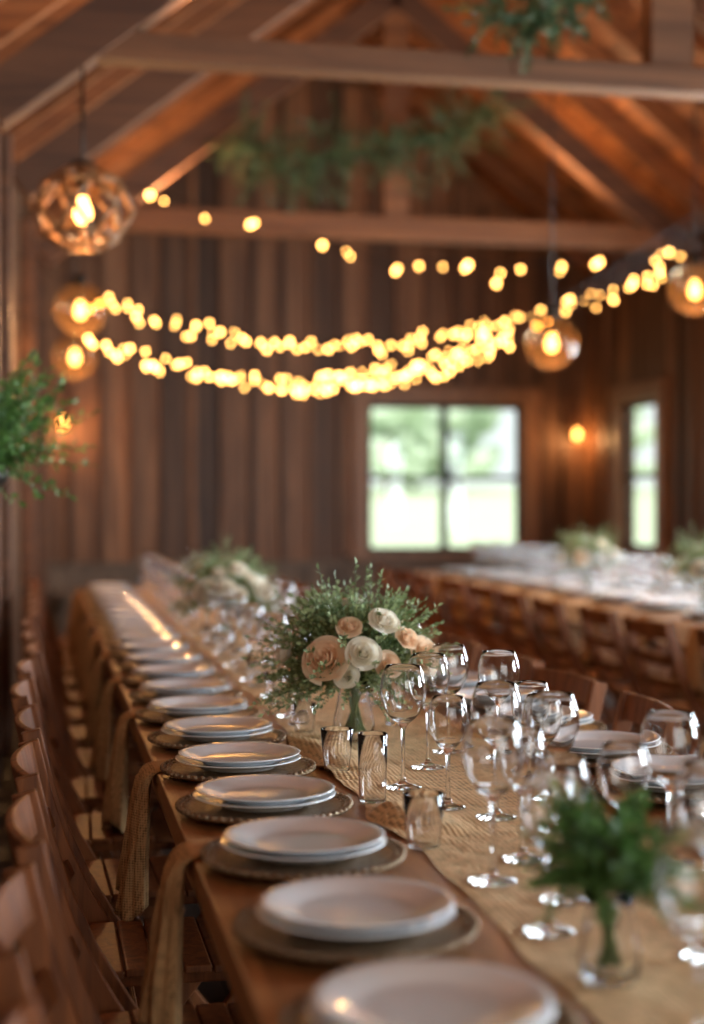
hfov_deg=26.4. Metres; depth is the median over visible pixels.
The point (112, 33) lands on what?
roof truss
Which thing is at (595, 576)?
salad plate
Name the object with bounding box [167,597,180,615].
glass tumbler
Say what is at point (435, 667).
wine glass
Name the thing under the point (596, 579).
dinner plate
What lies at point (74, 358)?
globe pendant lamp
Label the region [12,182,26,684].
wall
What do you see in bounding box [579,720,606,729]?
charger plate
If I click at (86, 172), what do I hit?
pendant lamp
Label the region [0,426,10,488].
basket
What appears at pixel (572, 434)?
wall sconce
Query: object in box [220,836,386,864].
dinner plate
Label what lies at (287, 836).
salad plate
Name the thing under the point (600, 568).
wine glass
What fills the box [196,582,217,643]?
wine glass
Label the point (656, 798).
charger plate
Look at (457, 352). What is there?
string lights
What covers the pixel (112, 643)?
charger plate
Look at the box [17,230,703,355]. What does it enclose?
string lights
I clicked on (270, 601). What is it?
wine glass
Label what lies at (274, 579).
wine glass
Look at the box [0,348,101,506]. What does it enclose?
hanging fern
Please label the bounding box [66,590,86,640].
linen napkin
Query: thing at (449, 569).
salad plate
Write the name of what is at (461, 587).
folding chair
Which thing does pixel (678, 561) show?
wine glass
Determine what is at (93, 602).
charger plate
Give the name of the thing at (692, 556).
flower arrangement
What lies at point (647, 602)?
salad plate
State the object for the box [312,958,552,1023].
salad plate
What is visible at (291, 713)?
glass
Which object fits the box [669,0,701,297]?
globe pendant lamp
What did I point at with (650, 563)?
wine glass
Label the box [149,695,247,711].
salad plate
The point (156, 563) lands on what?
wine glass
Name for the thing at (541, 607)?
folding chair
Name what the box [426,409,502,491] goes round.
leafy tree
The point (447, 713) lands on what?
wine glass
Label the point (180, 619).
glass tumbler
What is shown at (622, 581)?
salad plate
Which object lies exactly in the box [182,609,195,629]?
glass tumbler
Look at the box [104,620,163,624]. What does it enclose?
dinner plate
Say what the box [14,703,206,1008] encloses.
folding chair
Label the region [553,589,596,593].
dinner plate
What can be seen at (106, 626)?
charger plate
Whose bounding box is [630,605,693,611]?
charger plate
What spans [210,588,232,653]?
wine glass
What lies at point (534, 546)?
wine glass
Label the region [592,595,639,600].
dinner plate
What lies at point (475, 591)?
folding chair
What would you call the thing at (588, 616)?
folding chair
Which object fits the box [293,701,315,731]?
glass
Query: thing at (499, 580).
dinner plate
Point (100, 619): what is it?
charger plate
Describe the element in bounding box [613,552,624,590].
wine glass
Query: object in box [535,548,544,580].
wine glass
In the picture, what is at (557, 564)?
wine glass
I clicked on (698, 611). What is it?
salad plate
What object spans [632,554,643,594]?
wine glass
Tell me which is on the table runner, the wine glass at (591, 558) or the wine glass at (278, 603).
the wine glass at (278, 603)
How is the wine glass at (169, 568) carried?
on the table runner
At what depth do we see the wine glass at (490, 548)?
11.04 m
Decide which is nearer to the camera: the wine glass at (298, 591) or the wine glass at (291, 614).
the wine glass at (291, 614)
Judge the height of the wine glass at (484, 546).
0.236 m
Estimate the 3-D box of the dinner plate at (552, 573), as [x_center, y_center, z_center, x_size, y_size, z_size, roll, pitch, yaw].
[1.530,0.445,10.666,0.256,0.020,0.256,0,1,-39]
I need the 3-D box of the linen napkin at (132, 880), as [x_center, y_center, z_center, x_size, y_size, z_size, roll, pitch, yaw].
[-0.356,0.686,3.142,0.285,0.319,0.180,0,0,-13]
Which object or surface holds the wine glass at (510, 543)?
on the tablecloth
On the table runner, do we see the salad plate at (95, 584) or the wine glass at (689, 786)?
the wine glass at (689, 786)
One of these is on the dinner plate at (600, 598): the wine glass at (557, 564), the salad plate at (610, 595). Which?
the salad plate at (610, 595)
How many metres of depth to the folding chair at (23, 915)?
1.97 m
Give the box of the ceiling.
[0,0,703,276]
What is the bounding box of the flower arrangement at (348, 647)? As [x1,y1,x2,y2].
[241,557,458,742]
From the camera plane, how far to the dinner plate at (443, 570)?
11.06 m
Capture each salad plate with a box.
[87,583,127,586]
[89,587,130,590]
[91,590,135,594]
[94,595,140,599]
[96,599,144,604]
[99,604,150,609]
[102,610,156,616]
[106,617,163,622]
[110,624,171,630]
[114,632,179,639]
[119,641,188,649]
[126,651,201,661]
[133,663,214,675]
[141,678,229,692]
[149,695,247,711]
[164,716,272,735]
[178,742,299,766]
[195,774,334,806]
[223,816,384,856]
[260,875,453,931]
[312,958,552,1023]
[443,568,474,570]
[455,688,474,701]
[464,672,478,684]
[466,572,499,574]
[492,576,528,579]
[520,710,592,724]
[521,581,560,584]
[524,567,554,569]
[552,571,580,573]
[554,587,596,590]
[570,730,639,752]
[593,593,638,597]
[594,575,616,578]
[616,580,654,583]
[637,600,686,605]
[647,772,662,786]
[654,585,695,588]
[689,609,703,614]
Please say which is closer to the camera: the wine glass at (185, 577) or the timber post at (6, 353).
the wine glass at (185, 577)
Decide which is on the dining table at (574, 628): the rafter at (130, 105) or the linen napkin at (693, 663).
the linen napkin at (693, 663)
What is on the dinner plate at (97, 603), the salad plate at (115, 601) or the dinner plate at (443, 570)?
the salad plate at (115, 601)
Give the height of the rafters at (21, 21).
3.472 m
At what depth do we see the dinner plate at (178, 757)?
2.97 m
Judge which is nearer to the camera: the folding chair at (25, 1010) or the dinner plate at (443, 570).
the folding chair at (25, 1010)
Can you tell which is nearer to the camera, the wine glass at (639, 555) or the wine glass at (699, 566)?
the wine glass at (699, 566)
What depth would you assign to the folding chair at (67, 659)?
8.03 m
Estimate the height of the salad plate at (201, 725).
0.020 m
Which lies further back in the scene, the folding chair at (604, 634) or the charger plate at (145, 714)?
the folding chair at (604, 634)
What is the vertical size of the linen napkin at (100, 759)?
0.318 m
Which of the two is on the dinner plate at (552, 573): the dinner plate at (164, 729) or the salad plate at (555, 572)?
the salad plate at (555, 572)
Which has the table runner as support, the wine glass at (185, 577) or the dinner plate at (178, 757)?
the wine glass at (185, 577)
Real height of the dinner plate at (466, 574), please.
0.020 m
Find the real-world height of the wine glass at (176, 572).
0.236 m
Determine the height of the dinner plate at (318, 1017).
0.020 m
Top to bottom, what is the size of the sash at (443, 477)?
1.480 m
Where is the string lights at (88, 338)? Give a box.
[13,223,703,395]
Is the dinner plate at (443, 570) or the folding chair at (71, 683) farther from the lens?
the dinner plate at (443, 570)
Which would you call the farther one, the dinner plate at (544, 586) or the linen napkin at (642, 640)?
the dinner plate at (544, 586)
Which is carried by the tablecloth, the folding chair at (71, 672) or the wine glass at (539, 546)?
the wine glass at (539, 546)
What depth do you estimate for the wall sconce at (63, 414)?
14.04 m
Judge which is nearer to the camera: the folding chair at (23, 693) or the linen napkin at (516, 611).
the folding chair at (23, 693)
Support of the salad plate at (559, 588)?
on the dinner plate at (561, 591)
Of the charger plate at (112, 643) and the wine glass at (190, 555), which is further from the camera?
the wine glass at (190, 555)
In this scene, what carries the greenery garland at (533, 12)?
attached to the roof truss at (112, 33)
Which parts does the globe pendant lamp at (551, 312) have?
bulb and cord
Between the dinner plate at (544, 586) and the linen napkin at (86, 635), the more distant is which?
the dinner plate at (544, 586)
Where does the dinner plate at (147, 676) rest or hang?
on the charger plate at (131, 678)
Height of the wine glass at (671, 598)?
0.201 m
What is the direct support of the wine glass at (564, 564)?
on the tablecloth
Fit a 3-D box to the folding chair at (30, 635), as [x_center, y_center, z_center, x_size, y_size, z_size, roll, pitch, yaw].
[-0.963,0.859,5.547,0.509,0.836,0.414,0,0,-12]
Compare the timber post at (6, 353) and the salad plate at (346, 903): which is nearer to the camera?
the salad plate at (346, 903)
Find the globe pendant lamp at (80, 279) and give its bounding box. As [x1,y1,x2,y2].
[73,89,97,335]
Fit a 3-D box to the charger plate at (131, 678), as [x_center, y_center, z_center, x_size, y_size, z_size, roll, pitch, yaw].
[-0.542,0.506,4.558,0.316,0.018,0.317,0,1,-39]
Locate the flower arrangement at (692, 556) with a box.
[648,522,703,607]
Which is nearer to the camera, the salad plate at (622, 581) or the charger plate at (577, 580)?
the salad plate at (622, 581)
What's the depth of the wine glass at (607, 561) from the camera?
8.76 m
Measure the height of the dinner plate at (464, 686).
0.020 m
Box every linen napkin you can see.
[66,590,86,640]
[69,598,87,653]
[71,608,92,669]
[75,620,97,688]
[79,633,103,708]
[83,653,113,743]
[90,676,122,784]
[101,709,139,833]
[114,760,165,921]
[137,838,217,1023]
[410,571,441,613]
[431,575,464,612]
[455,580,486,627]
[482,585,515,634]
[512,590,551,644]
[542,597,591,653]
[581,604,633,666]
[629,613,686,678]
[680,624,703,698]
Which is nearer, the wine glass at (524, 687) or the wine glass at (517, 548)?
the wine glass at (524, 687)
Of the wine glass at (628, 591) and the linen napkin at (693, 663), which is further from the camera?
the wine glass at (628, 591)
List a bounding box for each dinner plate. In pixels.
[95,602,144,605]
[98,607,151,611]
[101,613,157,617]
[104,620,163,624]
[109,627,172,632]
[112,636,179,642]
[117,645,189,652]
[124,656,201,665]
[131,669,215,679]
[139,685,230,696]
[147,703,247,717]
[161,726,272,741]
[175,754,300,772]
[192,790,335,812]
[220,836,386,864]
[255,901,455,940]
[306,994,554,1023]
[443,570,475,572]
[461,685,475,688]
[466,574,500,576]
[491,578,528,581]
[519,717,593,726]
[520,583,560,587]
[523,569,555,571]
[552,573,580,575]
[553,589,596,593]
[568,751,599,758]
[580,577,617,580]
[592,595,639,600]
[614,582,654,585]
[636,603,687,608]
[646,785,673,793]
[655,587,697,591]
[688,612,703,617]
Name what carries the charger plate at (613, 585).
on the tablecloth
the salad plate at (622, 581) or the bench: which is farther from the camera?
the bench
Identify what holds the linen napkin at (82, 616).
on the dining table at (262, 983)
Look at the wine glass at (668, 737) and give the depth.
2.23 m
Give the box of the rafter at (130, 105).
[12,0,703,202]
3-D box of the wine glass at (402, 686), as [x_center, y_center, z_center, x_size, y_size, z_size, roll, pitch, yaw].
[0.099,0.415,2.904,0.090,0.236,0.090,0,0,-22]
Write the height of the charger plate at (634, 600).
0.018 m
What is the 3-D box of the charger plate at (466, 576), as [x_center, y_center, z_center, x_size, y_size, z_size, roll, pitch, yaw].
[0.923,0.458,10.540,0.317,0.018,0.316,0,0,-12]
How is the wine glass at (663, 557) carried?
on the tablecloth
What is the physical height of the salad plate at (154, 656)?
0.020 m
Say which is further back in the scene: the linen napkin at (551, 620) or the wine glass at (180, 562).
the wine glass at (180, 562)
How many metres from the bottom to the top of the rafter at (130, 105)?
2.352 m
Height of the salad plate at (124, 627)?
0.020 m
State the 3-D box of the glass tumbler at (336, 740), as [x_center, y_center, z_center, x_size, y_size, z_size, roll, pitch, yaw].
[-0.031,0.484,3.061,0.068,0.086,0.068,0,0,-12]
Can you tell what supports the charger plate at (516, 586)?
on the tablecloth
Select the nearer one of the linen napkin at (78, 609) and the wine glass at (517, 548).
the linen napkin at (78, 609)
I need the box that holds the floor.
[0,628,703,1023]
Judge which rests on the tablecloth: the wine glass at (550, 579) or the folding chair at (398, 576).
the wine glass at (550, 579)
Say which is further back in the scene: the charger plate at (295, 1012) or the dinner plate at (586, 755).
the dinner plate at (586, 755)
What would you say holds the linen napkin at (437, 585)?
on the dining table at (574, 628)
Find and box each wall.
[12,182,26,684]
[46,78,591,587]
[587,233,703,644]
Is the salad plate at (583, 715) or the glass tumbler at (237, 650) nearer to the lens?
the salad plate at (583, 715)
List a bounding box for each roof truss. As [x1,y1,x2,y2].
[0,0,703,131]
[36,0,703,285]
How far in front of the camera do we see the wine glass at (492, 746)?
2.16 m
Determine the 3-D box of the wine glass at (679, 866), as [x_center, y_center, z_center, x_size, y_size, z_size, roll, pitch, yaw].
[0.341,0.426,1.463,0.090,0.236,0.090,0,0,-12]
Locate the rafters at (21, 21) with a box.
[0,0,703,271]
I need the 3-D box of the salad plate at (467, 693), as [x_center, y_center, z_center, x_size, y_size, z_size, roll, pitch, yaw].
[0.374,0.488,3.961,0.248,0.020,0.248,0,1,-29]
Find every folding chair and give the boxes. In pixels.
[0,863,80,1023]
[0,995,42,1023]
[5,789,244,1023]
[10,677,205,1000]
[10,738,235,1017]
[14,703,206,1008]
[15,657,183,912]
[21,628,162,855]
[22,617,123,748]
[24,641,161,855]
[27,593,109,684]
[27,600,110,707]
[27,608,131,775]
[28,587,100,666]
[29,578,97,645]
[30,582,100,655]
[376,565,438,620]
[392,569,470,643]
[412,573,493,641]
[420,625,437,643]
[439,578,527,649]
[440,634,485,671]
[467,583,560,656]
[474,647,543,679]
[496,589,596,709]
[527,665,606,720]
[531,596,640,730]
[558,570,617,651]
[578,604,702,733]
[580,574,651,659]
[607,577,691,690]
[611,690,672,731]
[622,615,703,739]
[647,586,697,702]
[695,626,703,662]
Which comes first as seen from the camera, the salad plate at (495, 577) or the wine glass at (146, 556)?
the wine glass at (146, 556)
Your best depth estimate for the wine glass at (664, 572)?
8.01 m
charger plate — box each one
[81,587,133,591]
[82,591,136,595]
[84,595,141,599]
[87,599,146,604]
[88,604,151,609]
[92,610,157,615]
[94,616,163,621]
[97,622,171,629]
[101,630,179,637]
[104,638,187,646]
[108,648,197,657]
[115,659,211,669]
[121,672,225,684]
[128,688,241,701]
[135,706,260,723]
[147,728,285,748]
[160,756,315,781]
[175,791,352,824]
[200,836,406,880]
[231,901,479,963]
[276,989,582,1023]
[438,571,474,574]
[461,575,499,578]
[486,580,532,583]
[515,585,565,589]
[518,570,553,573]
[545,574,580,577]
[548,591,602,595]
[575,579,617,582]
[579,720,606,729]
[584,758,597,768]
[586,598,644,602]
[590,775,673,804]
[609,584,659,587]
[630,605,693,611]
[648,589,696,594]
[681,614,703,620]
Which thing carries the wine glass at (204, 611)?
on the table runner
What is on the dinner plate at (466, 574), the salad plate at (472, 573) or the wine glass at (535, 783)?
the salad plate at (472, 573)
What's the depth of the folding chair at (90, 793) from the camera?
4.58 m
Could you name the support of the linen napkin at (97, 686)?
on the dining table at (262, 983)
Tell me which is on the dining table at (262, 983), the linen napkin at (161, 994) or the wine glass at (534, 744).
the linen napkin at (161, 994)
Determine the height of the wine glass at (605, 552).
0.236 m
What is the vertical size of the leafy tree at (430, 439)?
5.522 m
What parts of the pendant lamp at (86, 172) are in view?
bulb and cord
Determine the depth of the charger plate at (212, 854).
2.23 m
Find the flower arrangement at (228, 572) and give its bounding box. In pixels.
[161,536,278,638]
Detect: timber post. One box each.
[0,131,12,753]
[20,216,35,661]
[36,253,46,609]
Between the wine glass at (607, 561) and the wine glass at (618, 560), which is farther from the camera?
the wine glass at (607, 561)
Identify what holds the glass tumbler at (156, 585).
on the table runner
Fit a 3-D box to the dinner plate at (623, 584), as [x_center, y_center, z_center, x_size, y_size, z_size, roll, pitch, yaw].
[1.781,0.454,9.451,0.256,0.020,0.256,0,0,16]
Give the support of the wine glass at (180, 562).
on the dining table at (262, 983)
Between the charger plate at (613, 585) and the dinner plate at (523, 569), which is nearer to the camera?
the charger plate at (613, 585)
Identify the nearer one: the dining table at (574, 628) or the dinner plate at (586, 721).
the dinner plate at (586, 721)
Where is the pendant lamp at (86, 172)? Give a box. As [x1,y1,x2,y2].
[34,65,134,253]
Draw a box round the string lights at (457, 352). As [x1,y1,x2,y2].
[20,210,703,395]
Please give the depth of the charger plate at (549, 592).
8.61 m
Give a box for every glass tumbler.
[137,573,147,586]
[142,576,152,590]
[144,580,154,594]
[151,583,162,598]
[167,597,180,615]
[174,602,187,621]
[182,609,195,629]
[202,624,219,647]
[214,633,231,658]
[230,643,249,670]
[246,656,267,685]
[264,670,287,703]
[320,726,353,771]
[403,789,444,849]
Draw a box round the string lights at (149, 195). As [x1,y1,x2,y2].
[65,179,703,285]
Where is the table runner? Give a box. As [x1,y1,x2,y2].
[137,588,697,1023]
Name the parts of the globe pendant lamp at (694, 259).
bulb and cord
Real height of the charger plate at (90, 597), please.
0.018 m
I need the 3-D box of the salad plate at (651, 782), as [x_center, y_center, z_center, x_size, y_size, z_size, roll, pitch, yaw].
[0.606,0.497,2.836,0.248,0.020,0.248,0,1,41]
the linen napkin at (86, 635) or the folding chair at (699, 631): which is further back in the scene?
the linen napkin at (86, 635)
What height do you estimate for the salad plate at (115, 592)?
0.020 m
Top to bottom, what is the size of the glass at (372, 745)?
0.126 m
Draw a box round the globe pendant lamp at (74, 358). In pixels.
[52,179,79,363]
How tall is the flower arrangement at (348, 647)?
0.422 m
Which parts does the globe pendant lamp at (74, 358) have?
bulb and cord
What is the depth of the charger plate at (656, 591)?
8.73 m
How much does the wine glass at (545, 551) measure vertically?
0.236 m
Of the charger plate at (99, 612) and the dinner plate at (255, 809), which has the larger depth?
the charger plate at (99, 612)
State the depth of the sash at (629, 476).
14.32 m
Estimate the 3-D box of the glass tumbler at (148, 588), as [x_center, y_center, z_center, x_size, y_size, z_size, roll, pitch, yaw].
[-1.186,0.442,8.806,0.068,0.086,0.068,0,0,-12]
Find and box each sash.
[369,404,519,551]
[626,400,654,550]
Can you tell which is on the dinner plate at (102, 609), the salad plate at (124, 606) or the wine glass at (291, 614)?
the salad plate at (124, 606)
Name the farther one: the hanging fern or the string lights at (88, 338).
the string lights at (88, 338)
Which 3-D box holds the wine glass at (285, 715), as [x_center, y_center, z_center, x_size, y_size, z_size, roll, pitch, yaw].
[-0.158,0.407,3.861,0.090,0.236,0.090,0,0,11]
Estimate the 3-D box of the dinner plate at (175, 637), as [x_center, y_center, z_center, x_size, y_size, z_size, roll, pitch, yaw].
[-0.780,0.484,5.684,0.256,0.020,0.256,0,0,-9]
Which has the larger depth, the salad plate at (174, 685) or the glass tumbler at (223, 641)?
the glass tumbler at (223, 641)
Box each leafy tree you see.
[371,408,429,493]
[383,409,448,491]
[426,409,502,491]
[635,407,654,472]
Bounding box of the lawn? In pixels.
[371,486,653,546]
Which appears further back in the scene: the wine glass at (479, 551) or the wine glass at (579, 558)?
the wine glass at (479, 551)
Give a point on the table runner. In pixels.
(665, 991)
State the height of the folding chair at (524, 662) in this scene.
0.836 m
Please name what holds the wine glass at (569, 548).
on the tablecloth
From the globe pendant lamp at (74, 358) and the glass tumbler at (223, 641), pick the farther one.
the globe pendant lamp at (74, 358)
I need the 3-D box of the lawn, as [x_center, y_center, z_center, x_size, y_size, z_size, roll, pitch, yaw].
[8.451,-0.054,57.816,120.000,2.600,80.000,0,0,-12]
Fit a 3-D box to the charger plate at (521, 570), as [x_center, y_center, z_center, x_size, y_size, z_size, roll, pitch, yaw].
[1.404,0.452,11.273,0.317,0.018,0.316,0,0,-12]
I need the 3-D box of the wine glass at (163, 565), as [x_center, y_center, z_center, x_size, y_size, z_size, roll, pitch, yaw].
[-0.954,0.376,7.781,0.090,0.236,0.090,0,0,11]
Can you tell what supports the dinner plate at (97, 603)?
on the charger plate at (95, 607)
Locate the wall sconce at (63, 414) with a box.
[58,412,67,428]
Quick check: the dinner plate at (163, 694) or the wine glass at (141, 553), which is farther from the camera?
the wine glass at (141, 553)
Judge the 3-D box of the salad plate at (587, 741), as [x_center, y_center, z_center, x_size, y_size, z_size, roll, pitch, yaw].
[0.527,0.494,3.203,0.248,0.020,0.248,0,0,-4]
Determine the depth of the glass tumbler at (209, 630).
5.65 m
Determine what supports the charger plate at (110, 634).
on the dining table at (262, 983)
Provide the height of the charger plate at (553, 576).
0.018 m
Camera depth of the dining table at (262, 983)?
2.15 m
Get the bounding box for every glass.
[137,551,150,589]
[143,553,156,579]
[148,556,162,597]
[152,559,166,601]
[159,561,175,591]
[165,565,181,612]
[170,568,186,619]
[178,556,187,567]
[178,572,197,626]
[184,558,192,571]
[187,577,203,634]
[188,551,200,557]
[192,553,205,560]
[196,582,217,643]
[198,611,205,630]
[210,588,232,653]
[220,595,245,666]
[236,603,263,680]
[255,610,266,655]
[257,612,287,696]
[258,588,272,611]
[263,576,280,586]
[272,581,294,598]
[273,594,291,617]
[273,623,305,717]
[288,677,309,725]
[289,601,307,618]
[291,587,312,600]
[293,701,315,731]
[357,731,387,803]
[371,679,382,705]
[380,664,425,790]
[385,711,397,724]
[408,652,449,769]
[428,694,467,810]
[432,644,468,753]
[462,716,523,886]
[470,541,481,571]
[470,681,521,820]
[477,547,484,571]
[478,649,519,684]
[482,542,490,571]
[487,543,497,571]
[493,541,502,571]
[494,544,505,575]
[501,727,546,863]
[502,549,510,575]
[504,542,513,573]
[507,545,514,575]
[510,543,519,574]
[513,545,522,575]
[517,680,548,726]
[518,544,527,575]
[520,772,576,937]
[521,546,533,579]
[523,692,531,726]
[525,690,578,752]
[529,552,538,580]
[531,545,538,577]
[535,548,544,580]
[537,545,546,578]
[538,752,589,905]
[542,548,553,580]
[546,546,556,580]
[551,549,563,585]
[561,556,571,586]
[568,548,577,583]
[575,552,585,586]
[585,552,599,586]
[596,559,606,592]
[597,741,647,806]
[602,551,613,589]
[603,554,616,592]
[612,555,625,592]
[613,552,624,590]
[623,571,634,592]
[624,556,639,593]
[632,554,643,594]
[636,564,647,599]
[640,555,653,595]
[640,709,700,825]
[645,558,659,599]
[654,556,666,597]
[655,559,670,599]
[655,821,703,1023]
[666,577,676,599]
[669,560,685,600]
[674,758,703,961]
[678,558,687,601]
[686,567,695,602]
[693,563,703,608]
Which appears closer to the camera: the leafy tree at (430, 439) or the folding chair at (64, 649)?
the folding chair at (64, 649)
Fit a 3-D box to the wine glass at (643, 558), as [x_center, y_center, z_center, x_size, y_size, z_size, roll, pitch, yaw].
[1.711,0.366,8.681,0.090,0.236,0.090,0,1,-34]
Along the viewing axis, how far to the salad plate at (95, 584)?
9.07 m
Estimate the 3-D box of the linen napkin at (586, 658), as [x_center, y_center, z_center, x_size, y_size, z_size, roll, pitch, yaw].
[1.334,0.644,7.777,0.280,0.319,0.180,0,0,-12]
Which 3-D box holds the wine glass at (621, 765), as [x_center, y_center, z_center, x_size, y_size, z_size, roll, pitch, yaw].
[0.395,0.438,2.189,0.074,0.201,0.074,0,1,29]
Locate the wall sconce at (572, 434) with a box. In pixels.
[568,422,579,439]
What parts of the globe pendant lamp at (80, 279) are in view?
bulb and cord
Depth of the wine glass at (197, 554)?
8.98 m
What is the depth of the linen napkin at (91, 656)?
6.11 m
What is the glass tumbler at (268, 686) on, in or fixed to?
on the table runner
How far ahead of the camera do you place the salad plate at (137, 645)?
5.37 m
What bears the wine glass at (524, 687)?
on the table runner
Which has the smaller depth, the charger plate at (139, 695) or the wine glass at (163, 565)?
the charger plate at (139, 695)
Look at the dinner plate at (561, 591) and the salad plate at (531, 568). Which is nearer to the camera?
the dinner plate at (561, 591)
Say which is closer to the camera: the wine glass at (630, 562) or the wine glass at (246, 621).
the wine glass at (246, 621)
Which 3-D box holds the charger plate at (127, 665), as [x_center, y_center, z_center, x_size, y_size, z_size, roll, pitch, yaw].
[-0.621,0.503,4.941,0.316,0.018,0.317,0,1,-38]
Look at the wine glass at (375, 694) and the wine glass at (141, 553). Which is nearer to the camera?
the wine glass at (375, 694)
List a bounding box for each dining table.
[79,588,676,1023]
[492,612,703,756]
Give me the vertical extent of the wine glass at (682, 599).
0.236 m
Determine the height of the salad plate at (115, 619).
0.020 m
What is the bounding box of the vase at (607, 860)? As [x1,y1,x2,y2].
[510,776,669,986]
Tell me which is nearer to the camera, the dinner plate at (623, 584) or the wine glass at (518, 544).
the dinner plate at (623, 584)
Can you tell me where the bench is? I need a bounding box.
[52,586,361,636]
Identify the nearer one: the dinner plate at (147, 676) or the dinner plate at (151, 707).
the dinner plate at (151, 707)
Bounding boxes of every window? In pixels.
[349,386,540,567]
[609,378,667,558]
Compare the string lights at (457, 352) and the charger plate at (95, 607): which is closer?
the charger plate at (95, 607)
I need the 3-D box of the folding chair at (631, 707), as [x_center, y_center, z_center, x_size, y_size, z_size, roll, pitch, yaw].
[0.504,0.875,3.620,0.509,0.836,0.414,0,0,-5]
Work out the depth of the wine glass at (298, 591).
5.46 m
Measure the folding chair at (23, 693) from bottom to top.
0.836 m
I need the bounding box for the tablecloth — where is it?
[411,570,703,645]
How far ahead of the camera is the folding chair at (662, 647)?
9.97 m
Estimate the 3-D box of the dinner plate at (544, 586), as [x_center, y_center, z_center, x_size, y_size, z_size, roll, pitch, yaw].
[1.174,0.455,9.326,0.256,0.020,0.256,0,0,16]
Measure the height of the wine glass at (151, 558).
0.236 m
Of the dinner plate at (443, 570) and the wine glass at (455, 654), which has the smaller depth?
the wine glass at (455, 654)
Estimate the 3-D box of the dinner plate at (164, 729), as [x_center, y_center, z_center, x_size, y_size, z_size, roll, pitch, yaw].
[-0.307,0.503,3.425,0.256,0.020,0.256,0,1,-29]
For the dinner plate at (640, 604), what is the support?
on the charger plate at (635, 607)
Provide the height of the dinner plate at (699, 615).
0.020 m
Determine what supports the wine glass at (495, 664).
on the table runner
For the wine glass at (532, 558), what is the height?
0.201 m
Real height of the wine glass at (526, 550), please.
0.236 m
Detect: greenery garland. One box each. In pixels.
[205,82,556,213]
[441,0,611,74]
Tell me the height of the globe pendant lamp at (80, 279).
1.406 m
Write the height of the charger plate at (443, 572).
0.018 m
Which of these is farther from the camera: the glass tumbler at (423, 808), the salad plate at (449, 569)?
the salad plate at (449, 569)
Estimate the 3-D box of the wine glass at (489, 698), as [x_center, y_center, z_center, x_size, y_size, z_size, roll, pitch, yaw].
[0.253,0.417,2.629,0.090,0.236,0.090,0,0,0]
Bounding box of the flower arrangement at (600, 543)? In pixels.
[542,521,626,586]
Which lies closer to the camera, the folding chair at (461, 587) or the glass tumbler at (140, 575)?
the folding chair at (461, 587)
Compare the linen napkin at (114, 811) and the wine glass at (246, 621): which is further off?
the wine glass at (246, 621)
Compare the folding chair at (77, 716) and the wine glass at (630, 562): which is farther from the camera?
the wine glass at (630, 562)
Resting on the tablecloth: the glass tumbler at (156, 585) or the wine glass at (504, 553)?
the wine glass at (504, 553)
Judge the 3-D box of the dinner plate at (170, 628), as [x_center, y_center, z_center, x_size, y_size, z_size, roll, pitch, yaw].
[-0.854,0.481,6.063,0.256,0.020,0.256,0,0,-14]
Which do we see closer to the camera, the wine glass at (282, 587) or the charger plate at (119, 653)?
the charger plate at (119, 653)
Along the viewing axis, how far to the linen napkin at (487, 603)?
9.53 m
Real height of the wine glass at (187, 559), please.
0.201 m
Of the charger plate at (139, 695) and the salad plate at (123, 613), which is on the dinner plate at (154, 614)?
the salad plate at (123, 613)
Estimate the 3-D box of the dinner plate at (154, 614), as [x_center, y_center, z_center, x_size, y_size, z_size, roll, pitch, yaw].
[-1.012,0.475,6.820,0.256,0.020,0.256,0,0,-14]
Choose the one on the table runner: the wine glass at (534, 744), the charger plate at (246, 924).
the wine glass at (534, 744)
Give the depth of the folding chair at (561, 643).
11.17 m
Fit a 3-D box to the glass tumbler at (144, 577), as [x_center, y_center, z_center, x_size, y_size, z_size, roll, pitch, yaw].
[-1.256,0.439,9.200,0.068,0.086,0.068,0,0,-12]
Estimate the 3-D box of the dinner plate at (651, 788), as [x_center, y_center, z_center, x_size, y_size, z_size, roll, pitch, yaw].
[0.604,0.507,2.836,0.256,0.020,0.256,0,1,31]
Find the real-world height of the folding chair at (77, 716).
0.836 m
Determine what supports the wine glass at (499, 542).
on the tablecloth
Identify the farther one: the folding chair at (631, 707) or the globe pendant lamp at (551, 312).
the globe pendant lamp at (551, 312)
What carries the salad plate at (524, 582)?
on the dinner plate at (544, 586)
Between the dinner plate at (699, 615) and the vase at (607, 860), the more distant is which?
the dinner plate at (699, 615)
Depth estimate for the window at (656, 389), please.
14.10 m
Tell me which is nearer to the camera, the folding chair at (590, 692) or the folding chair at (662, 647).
the folding chair at (590, 692)
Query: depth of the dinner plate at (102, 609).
7.14 m
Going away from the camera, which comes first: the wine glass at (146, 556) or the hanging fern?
the hanging fern
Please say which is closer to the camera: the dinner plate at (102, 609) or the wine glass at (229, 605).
the wine glass at (229, 605)
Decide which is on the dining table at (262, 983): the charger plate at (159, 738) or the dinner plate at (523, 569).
the charger plate at (159, 738)
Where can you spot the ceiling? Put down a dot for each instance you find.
(630, 9)
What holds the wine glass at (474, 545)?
on the tablecloth

